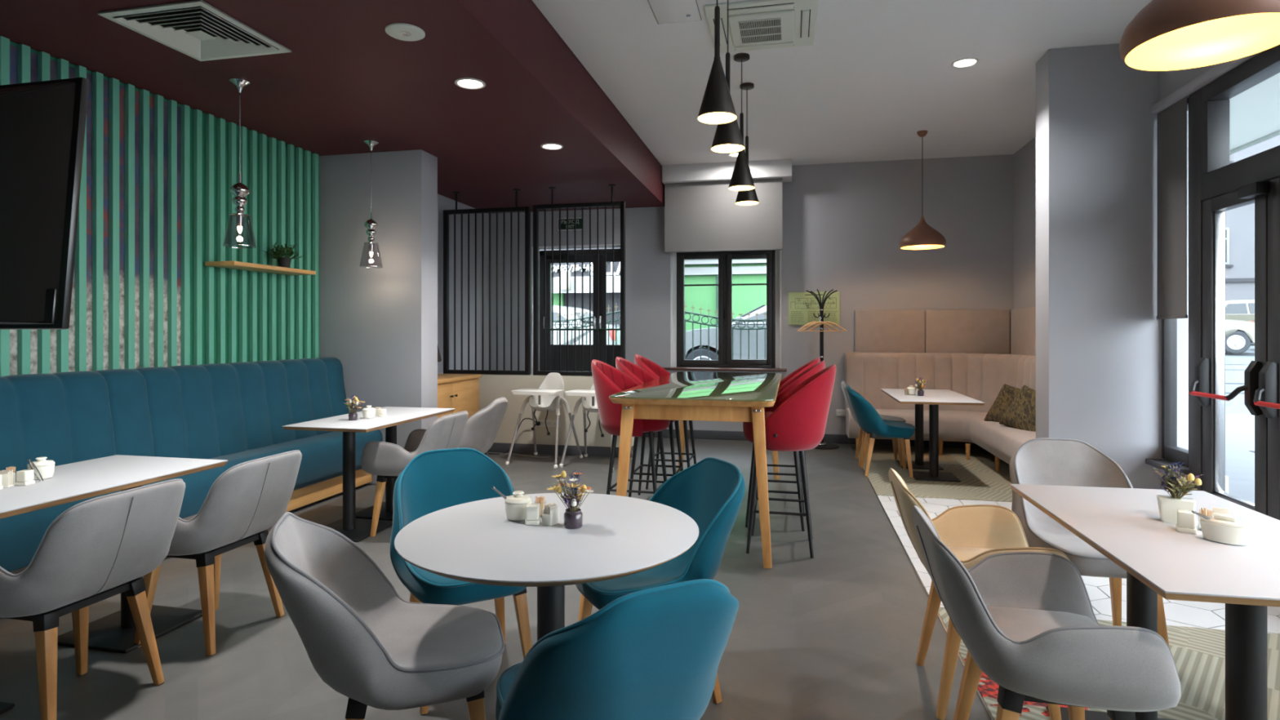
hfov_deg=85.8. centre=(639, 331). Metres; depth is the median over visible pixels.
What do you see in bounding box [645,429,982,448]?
baseboard
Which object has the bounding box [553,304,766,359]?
iron fence
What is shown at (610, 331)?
tail lamp
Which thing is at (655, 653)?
shell chair
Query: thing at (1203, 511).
holder
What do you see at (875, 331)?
wall panel
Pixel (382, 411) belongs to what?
salt shaker
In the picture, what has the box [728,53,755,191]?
pendant lamp
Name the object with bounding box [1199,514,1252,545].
sugar bowl
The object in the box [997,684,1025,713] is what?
socket
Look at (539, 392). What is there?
tray
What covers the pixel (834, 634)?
floor
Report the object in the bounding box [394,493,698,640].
round table
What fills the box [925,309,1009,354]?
wall panel
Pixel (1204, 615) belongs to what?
floor tiles
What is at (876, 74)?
ceiling
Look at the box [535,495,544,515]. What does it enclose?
holder
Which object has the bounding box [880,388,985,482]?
cafe table
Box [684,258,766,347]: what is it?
building
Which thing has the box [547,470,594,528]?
flower pot
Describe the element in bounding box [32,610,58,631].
socket
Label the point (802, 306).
evacuation plan
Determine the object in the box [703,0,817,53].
air conditioner
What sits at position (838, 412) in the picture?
power socket
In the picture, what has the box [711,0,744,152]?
pendant lamp
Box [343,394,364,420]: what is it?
potted plant
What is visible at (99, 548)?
tub chair
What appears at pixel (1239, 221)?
building
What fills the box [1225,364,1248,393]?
rails
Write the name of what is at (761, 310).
car
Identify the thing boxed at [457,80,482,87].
diffuser
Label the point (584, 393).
tray
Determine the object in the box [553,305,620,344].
car
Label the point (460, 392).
base cabinet
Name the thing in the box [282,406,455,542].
cafe table
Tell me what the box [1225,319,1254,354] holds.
car
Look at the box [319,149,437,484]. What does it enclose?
wall
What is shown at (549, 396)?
high chair
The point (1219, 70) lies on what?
trim
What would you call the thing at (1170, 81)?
lintel
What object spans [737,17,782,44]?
grille
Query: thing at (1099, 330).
wall
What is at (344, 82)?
ceiling
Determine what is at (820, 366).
bar stool
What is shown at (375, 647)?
shell chair
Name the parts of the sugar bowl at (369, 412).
lid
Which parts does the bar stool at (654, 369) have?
leg, backrest, leg, leg, leg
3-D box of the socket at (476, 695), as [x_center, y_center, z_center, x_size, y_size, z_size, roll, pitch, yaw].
[-0.456,0.977,1.890,0.053,0.059,0.054,0,0,-18]
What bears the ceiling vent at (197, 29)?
in the ceiling at (344, 82)
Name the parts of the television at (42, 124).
panel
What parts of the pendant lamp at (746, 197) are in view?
stem, lamp shade, cord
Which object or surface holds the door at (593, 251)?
in the wall at (844, 224)
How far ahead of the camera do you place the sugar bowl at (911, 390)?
6.47 m
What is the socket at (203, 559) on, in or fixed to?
attached to the tub chair at (247, 500)
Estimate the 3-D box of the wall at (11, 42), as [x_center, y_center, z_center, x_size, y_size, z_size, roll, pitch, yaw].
[-3.956,-0.115,1.814,0.192,2.930,9.040,0,0,12]
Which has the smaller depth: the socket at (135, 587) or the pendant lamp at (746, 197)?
the socket at (135, 587)
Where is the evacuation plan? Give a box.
[788,291,839,324]
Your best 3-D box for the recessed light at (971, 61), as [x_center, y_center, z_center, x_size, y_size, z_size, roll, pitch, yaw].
[2.442,-2.014,5.176,0.192,0.008,0.192,0,0,12]
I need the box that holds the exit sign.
[557,217,582,231]
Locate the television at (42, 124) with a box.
[0,77,88,329]
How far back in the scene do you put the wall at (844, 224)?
8.27 m
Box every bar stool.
[591,359,670,494]
[615,356,683,497]
[634,354,696,489]
[742,364,835,558]
[745,360,825,531]
[766,357,820,475]
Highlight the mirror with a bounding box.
[735,316,743,324]
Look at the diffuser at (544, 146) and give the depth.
5.88 m
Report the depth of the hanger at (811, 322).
8.02 m
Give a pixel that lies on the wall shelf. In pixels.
(228, 264)
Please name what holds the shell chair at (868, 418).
on the carpet at (980, 479)
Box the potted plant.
[263,242,303,267]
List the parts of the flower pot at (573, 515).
pot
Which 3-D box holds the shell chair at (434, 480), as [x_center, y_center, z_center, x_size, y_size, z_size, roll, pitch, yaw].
[-0.705,0.933,2.754,0.548,0.839,0.618,0,0,-28]
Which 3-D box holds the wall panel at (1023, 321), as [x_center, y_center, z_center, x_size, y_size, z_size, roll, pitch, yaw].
[3.950,0.020,6.551,0.043,0.540,2.595,0,0,12]
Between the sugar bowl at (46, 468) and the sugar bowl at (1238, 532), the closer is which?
the sugar bowl at (1238, 532)
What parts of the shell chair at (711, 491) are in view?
leg, leg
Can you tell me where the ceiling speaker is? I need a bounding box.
[385,22,425,41]
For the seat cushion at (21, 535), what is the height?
0.333 m
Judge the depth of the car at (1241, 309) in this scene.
24.75 m
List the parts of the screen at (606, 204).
hanging rod, hanging rod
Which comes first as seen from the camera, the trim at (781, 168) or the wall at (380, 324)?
the wall at (380, 324)
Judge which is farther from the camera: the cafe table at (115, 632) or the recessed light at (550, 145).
the recessed light at (550, 145)
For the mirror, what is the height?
0.120 m
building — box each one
[541,247,620,324]
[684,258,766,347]
[1225,134,1279,300]
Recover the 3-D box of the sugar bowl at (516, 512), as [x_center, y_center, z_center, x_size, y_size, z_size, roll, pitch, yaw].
[-0.389,0.557,2.205,0.086,0.086,0.086,0,0,12]
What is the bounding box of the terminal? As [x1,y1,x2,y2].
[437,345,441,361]
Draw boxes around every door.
[539,248,620,371]
[1189,44,1279,519]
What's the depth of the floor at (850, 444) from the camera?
7.96 m
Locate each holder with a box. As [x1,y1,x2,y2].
[0,470,14,487]
[5,466,15,473]
[374,407,381,416]
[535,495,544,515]
[542,502,559,526]
[904,387,907,395]
[1197,507,1212,524]
[1211,506,1231,516]
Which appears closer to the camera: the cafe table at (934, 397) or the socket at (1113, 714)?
the socket at (1113, 714)
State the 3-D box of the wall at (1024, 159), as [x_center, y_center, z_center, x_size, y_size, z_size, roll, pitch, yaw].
[4.019,-0.335,6.108,0.280,3.370,3.540,0,0,12]
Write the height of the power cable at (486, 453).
0.012 m
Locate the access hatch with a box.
[647,0,702,24]
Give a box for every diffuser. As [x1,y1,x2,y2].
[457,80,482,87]
[542,144,560,148]
[954,59,975,66]
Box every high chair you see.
[505,372,582,468]
[559,384,632,471]
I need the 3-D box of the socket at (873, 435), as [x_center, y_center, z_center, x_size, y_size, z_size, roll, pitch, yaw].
[2.182,0.977,6.454,0.056,0.062,0.054,0,0,12]
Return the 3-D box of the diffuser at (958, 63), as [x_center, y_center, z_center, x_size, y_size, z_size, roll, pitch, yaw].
[2.442,-2.017,5.176,0.151,0.002,0.151,0,0,7]
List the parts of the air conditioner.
intake panel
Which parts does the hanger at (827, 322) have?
hanger frame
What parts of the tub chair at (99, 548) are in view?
leg, seat frame, leg, leg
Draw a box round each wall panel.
[854,309,924,352]
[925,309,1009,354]
[1010,306,1035,355]
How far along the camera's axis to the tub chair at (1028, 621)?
1.76 m
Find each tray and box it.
[511,388,564,395]
[564,389,595,396]
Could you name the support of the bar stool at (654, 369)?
on the floor at (834, 634)
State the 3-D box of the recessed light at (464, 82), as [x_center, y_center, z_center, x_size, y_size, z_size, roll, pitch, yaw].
[-1.081,-1.575,4.386,0.192,0.008,0.192,0,0,12]
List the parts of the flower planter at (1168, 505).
planter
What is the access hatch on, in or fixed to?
attached to the ceiling at (876, 74)
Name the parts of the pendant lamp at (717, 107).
stem, lamp shade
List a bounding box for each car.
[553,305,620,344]
[685,304,766,359]
[1225,299,1254,321]
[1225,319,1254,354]
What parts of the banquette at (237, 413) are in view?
backrest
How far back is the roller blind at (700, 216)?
8.35 m
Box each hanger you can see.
[797,316,831,331]
[801,316,839,331]
[808,316,846,331]
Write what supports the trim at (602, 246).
attached to the wall at (844, 224)
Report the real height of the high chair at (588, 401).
0.909 m
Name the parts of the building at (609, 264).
green panel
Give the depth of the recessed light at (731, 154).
7.87 m
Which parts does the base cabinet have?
door, door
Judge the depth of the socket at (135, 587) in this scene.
2.59 m
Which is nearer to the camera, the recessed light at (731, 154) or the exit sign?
the recessed light at (731, 154)
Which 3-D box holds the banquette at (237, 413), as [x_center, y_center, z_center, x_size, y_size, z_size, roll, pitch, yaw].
[-3.251,0.790,2.965,0.602,1.120,6.460,0,0,12]
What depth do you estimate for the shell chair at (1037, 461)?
3.17 m
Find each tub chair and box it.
[0,478,185,719]
[133,449,302,655]
[360,410,468,536]
[888,467,1070,719]
[911,506,1181,719]
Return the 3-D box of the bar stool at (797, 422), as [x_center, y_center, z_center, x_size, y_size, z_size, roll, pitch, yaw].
[0.933,0.779,4.320,0.571,1.145,0.553,0,0,13]
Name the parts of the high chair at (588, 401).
leg, leg, crotch post, leg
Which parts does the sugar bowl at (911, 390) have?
lid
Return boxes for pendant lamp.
[222,77,257,248]
[359,139,382,268]
[697,0,737,124]
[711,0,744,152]
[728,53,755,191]
[735,82,759,205]
[898,130,946,249]
[1119,0,1279,71]
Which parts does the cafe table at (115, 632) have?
plate, plate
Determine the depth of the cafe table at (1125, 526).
1.89 m
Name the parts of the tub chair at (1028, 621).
leg, leg, seat frame, leg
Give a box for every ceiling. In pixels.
[0,0,664,213]
[532,0,1152,165]
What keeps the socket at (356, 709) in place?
attached to the shell chair at (375, 647)
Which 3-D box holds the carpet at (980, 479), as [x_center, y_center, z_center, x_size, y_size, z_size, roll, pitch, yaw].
[3.097,1.350,6.741,1.774,0.008,2.600,0,0,12]
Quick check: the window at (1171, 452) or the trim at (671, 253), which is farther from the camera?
the trim at (671, 253)
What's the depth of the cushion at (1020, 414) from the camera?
6.34 m
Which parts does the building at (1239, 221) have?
pane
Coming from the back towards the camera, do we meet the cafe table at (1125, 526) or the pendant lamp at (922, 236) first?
the pendant lamp at (922, 236)
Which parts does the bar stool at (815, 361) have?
backrest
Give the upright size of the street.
2.415 m
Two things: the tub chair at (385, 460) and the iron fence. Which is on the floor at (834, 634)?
the tub chair at (385, 460)
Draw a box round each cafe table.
[0,454,227,714]
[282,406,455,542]
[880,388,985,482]
[1009,484,1279,719]
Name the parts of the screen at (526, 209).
hanging rod, hanging rod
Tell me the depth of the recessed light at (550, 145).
5.88 m
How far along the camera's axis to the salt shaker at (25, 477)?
2.68 m
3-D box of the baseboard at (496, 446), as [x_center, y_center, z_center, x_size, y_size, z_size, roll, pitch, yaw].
[-1.192,1.298,7.733,2.302,0.105,0.274,0,0,12]
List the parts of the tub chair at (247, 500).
leg, leg, seat frame, leg, leg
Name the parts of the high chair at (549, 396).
leg, leg, crotch post, leg, leg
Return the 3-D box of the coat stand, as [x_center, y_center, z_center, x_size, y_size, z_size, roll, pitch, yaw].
[2.126,0.434,8.061,0.400,1.832,0.400,0,0,12]
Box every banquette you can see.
[0,357,382,572]
[844,352,1035,478]
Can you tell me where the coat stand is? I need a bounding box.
[805,288,839,449]
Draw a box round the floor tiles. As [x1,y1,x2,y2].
[875,493,1279,634]
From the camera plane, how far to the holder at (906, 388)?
6.47 m
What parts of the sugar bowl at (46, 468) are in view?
lid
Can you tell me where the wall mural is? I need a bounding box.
[9,44,190,375]
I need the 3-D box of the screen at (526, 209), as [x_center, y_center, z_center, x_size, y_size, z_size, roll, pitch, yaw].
[-1.731,-0.547,7.765,1.035,2.065,0.080,0,0,12]
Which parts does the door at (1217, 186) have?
bar arm, bar arm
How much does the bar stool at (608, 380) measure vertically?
1.145 m
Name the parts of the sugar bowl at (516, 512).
lid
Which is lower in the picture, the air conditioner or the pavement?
the pavement
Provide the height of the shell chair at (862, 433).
0.839 m
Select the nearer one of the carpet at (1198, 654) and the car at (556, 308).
the carpet at (1198, 654)
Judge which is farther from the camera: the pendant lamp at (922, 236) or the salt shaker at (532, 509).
the pendant lamp at (922, 236)
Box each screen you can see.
[443,188,530,374]
[533,184,625,376]
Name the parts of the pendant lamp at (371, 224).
lamp shade, cord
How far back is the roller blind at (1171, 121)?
4.56 m
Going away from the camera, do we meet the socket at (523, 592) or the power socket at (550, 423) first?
the socket at (523, 592)
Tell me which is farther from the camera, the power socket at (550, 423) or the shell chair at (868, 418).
the power socket at (550, 423)
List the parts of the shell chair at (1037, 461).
leg, leg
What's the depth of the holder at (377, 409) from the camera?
4.86 m
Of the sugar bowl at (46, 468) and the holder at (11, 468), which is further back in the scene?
the sugar bowl at (46, 468)
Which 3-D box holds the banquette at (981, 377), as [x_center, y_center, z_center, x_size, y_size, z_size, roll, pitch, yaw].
[3.068,0.798,6.765,1.838,1.096,2.634,0,0,12]
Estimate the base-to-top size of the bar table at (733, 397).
0.967 m
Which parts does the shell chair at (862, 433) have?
leg, leg, leg, leg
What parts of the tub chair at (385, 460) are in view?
leg, seat frame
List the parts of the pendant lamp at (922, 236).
cord, lamp shade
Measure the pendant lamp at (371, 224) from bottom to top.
1.047 m
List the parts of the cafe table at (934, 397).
plate, plate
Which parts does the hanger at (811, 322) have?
hanger frame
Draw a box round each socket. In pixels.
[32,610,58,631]
[124,577,146,596]
[195,551,214,567]
[253,529,268,545]
[345,697,367,719]
[376,475,386,482]
[466,689,484,702]
[513,587,526,595]
[538,419,559,426]
[835,409,845,416]
[869,432,875,438]
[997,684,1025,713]
[1106,709,1135,719]
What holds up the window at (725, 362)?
in the wall at (844, 224)
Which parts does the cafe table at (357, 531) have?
plate, plate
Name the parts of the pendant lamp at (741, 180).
stem, lamp shade, cord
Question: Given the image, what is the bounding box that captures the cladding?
[0,35,318,376]
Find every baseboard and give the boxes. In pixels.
[487,442,633,457]
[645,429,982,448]
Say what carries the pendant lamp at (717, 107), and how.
hanging from the ceiling at (876, 74)
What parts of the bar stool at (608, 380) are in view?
leg, backrest, leg, seat, leg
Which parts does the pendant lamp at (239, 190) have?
lamp shade, cord, bulb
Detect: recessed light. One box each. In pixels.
[454,77,485,88]
[540,142,563,149]
[728,152,737,156]
[951,57,979,67]
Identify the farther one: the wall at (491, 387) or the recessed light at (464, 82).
the wall at (491, 387)
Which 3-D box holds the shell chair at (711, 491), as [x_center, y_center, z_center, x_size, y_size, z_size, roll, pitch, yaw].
[0.066,0.933,2.628,0.618,0.839,0.548,0,0,-26]
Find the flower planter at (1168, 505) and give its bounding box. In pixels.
[1153,462,1204,523]
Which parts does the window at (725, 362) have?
sash, sill, sash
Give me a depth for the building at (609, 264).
17.05 m
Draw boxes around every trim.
[531,244,620,373]
[662,159,791,184]
[670,249,781,368]
[850,444,993,719]
[1151,50,1263,113]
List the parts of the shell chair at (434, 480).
leg, leg, leg, leg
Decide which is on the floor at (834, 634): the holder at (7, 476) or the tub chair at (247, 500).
the tub chair at (247, 500)
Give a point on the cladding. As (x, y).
(23, 51)
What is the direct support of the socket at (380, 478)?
attached to the tub chair at (385, 460)
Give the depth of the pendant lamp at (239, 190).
4.33 m
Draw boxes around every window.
[662,249,786,371]
[1145,97,1189,475]
[1229,72,1279,155]
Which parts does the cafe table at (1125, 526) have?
plate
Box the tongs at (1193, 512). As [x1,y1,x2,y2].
[1191,511,1229,526]
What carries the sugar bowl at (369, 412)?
on the cafe table at (357, 531)
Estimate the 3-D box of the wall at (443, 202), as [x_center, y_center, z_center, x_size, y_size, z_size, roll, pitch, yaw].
[-2.483,-0.115,8.084,0.370,2.930,3.280,0,0,12]
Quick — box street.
[1225,343,1254,414]
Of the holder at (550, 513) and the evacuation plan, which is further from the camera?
the evacuation plan
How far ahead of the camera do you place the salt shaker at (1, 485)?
2.61 m
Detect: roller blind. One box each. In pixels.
[664,177,782,253]
[1156,96,1187,319]
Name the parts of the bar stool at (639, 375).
leg, backrest, leg, leg, leg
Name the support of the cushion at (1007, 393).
on the banquette at (981, 377)
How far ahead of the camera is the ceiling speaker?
3.61 m
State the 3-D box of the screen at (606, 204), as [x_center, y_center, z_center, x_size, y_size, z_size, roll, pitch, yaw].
[-0.669,-0.547,7.531,1.040,2.065,0.080,0,0,12]
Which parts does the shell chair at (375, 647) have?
leg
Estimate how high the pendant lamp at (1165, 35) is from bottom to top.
1.170 m
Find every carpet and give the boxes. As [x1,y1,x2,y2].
[850,444,1012,502]
[937,606,1279,719]
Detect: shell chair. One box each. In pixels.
[264,511,504,719]
[389,448,532,714]
[458,396,507,455]
[495,578,738,719]
[575,457,745,703]
[840,380,906,466]
[845,383,915,477]
[1009,438,1169,648]
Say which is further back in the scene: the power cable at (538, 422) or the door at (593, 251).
the door at (593, 251)
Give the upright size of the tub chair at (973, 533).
0.802 m
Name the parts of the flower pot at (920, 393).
pot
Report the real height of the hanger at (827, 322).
0.176 m
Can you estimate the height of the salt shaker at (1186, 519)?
0.060 m
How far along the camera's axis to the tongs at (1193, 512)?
1.99 m
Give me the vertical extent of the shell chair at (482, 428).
0.839 m
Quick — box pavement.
[1225,413,1254,502]
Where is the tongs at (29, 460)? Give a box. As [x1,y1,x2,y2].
[27,458,44,481]
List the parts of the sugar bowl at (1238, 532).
lid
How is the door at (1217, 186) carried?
attached to the lintel
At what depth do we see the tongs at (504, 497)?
2.20 m
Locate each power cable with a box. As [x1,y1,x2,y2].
[486,453,559,457]
[488,417,540,454]
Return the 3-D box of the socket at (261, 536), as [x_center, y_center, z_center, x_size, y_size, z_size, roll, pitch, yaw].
[-1.781,0.970,3.237,0.056,0.063,0.054,0,0,12]
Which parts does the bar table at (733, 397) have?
leg, leg, glass, leg, leg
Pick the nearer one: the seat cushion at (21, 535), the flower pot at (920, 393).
the seat cushion at (21, 535)
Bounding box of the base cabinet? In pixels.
[437,373,481,418]
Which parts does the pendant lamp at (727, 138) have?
stem, lamp shade, cord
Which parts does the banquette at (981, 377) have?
seat, backrest, seat, seat, seat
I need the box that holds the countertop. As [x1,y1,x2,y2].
[437,373,481,383]
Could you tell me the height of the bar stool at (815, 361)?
1.145 m
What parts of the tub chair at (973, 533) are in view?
leg, leg, leg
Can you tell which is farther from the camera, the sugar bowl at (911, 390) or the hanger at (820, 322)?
the hanger at (820, 322)
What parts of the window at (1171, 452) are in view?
sill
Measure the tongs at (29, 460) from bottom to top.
0.087 m
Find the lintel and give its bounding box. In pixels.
[1159,63,1217,101]
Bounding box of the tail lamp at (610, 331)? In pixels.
[608,330,615,340]
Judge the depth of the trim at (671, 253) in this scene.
8.71 m
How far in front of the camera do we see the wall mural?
4.37 m
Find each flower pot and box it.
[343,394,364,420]
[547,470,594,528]
[914,377,928,395]
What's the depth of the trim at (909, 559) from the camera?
3.66 m
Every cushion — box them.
[0,429,382,572]
[983,383,1020,422]
[999,385,1035,431]
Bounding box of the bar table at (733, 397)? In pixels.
[608,371,782,568]
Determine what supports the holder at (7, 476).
on the cafe table at (115, 632)
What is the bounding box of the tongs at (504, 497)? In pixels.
[491,486,514,504]
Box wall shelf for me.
[204,261,315,275]
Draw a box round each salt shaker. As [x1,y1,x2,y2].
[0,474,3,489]
[15,469,35,485]
[379,408,386,417]
[524,502,541,524]
[1175,509,1196,533]
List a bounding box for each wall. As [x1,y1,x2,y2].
[9,40,319,364]
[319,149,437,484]
[437,194,488,373]
[440,373,634,447]
[488,154,1013,434]
[1013,136,1228,493]
[1035,43,1188,488]
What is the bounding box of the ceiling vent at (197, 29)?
[97,0,291,61]
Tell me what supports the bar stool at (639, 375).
on the floor at (834, 634)
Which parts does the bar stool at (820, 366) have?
leg, backrest, leg, leg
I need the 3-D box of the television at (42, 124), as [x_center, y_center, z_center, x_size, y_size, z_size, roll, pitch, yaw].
[-2.180,-0.792,1.981,1.230,1.575,0.210,0,0,12]
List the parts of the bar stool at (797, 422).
leg, leg, seat, backrest, leg, leg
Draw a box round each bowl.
[26,456,55,479]
[362,405,375,418]
[504,490,532,520]
[906,385,915,395]
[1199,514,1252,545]
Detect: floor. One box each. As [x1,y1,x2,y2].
[0,436,991,719]
[849,444,1100,614]
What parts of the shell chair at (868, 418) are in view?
leg, leg, leg, leg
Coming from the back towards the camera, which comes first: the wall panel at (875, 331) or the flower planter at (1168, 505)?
the wall panel at (875, 331)

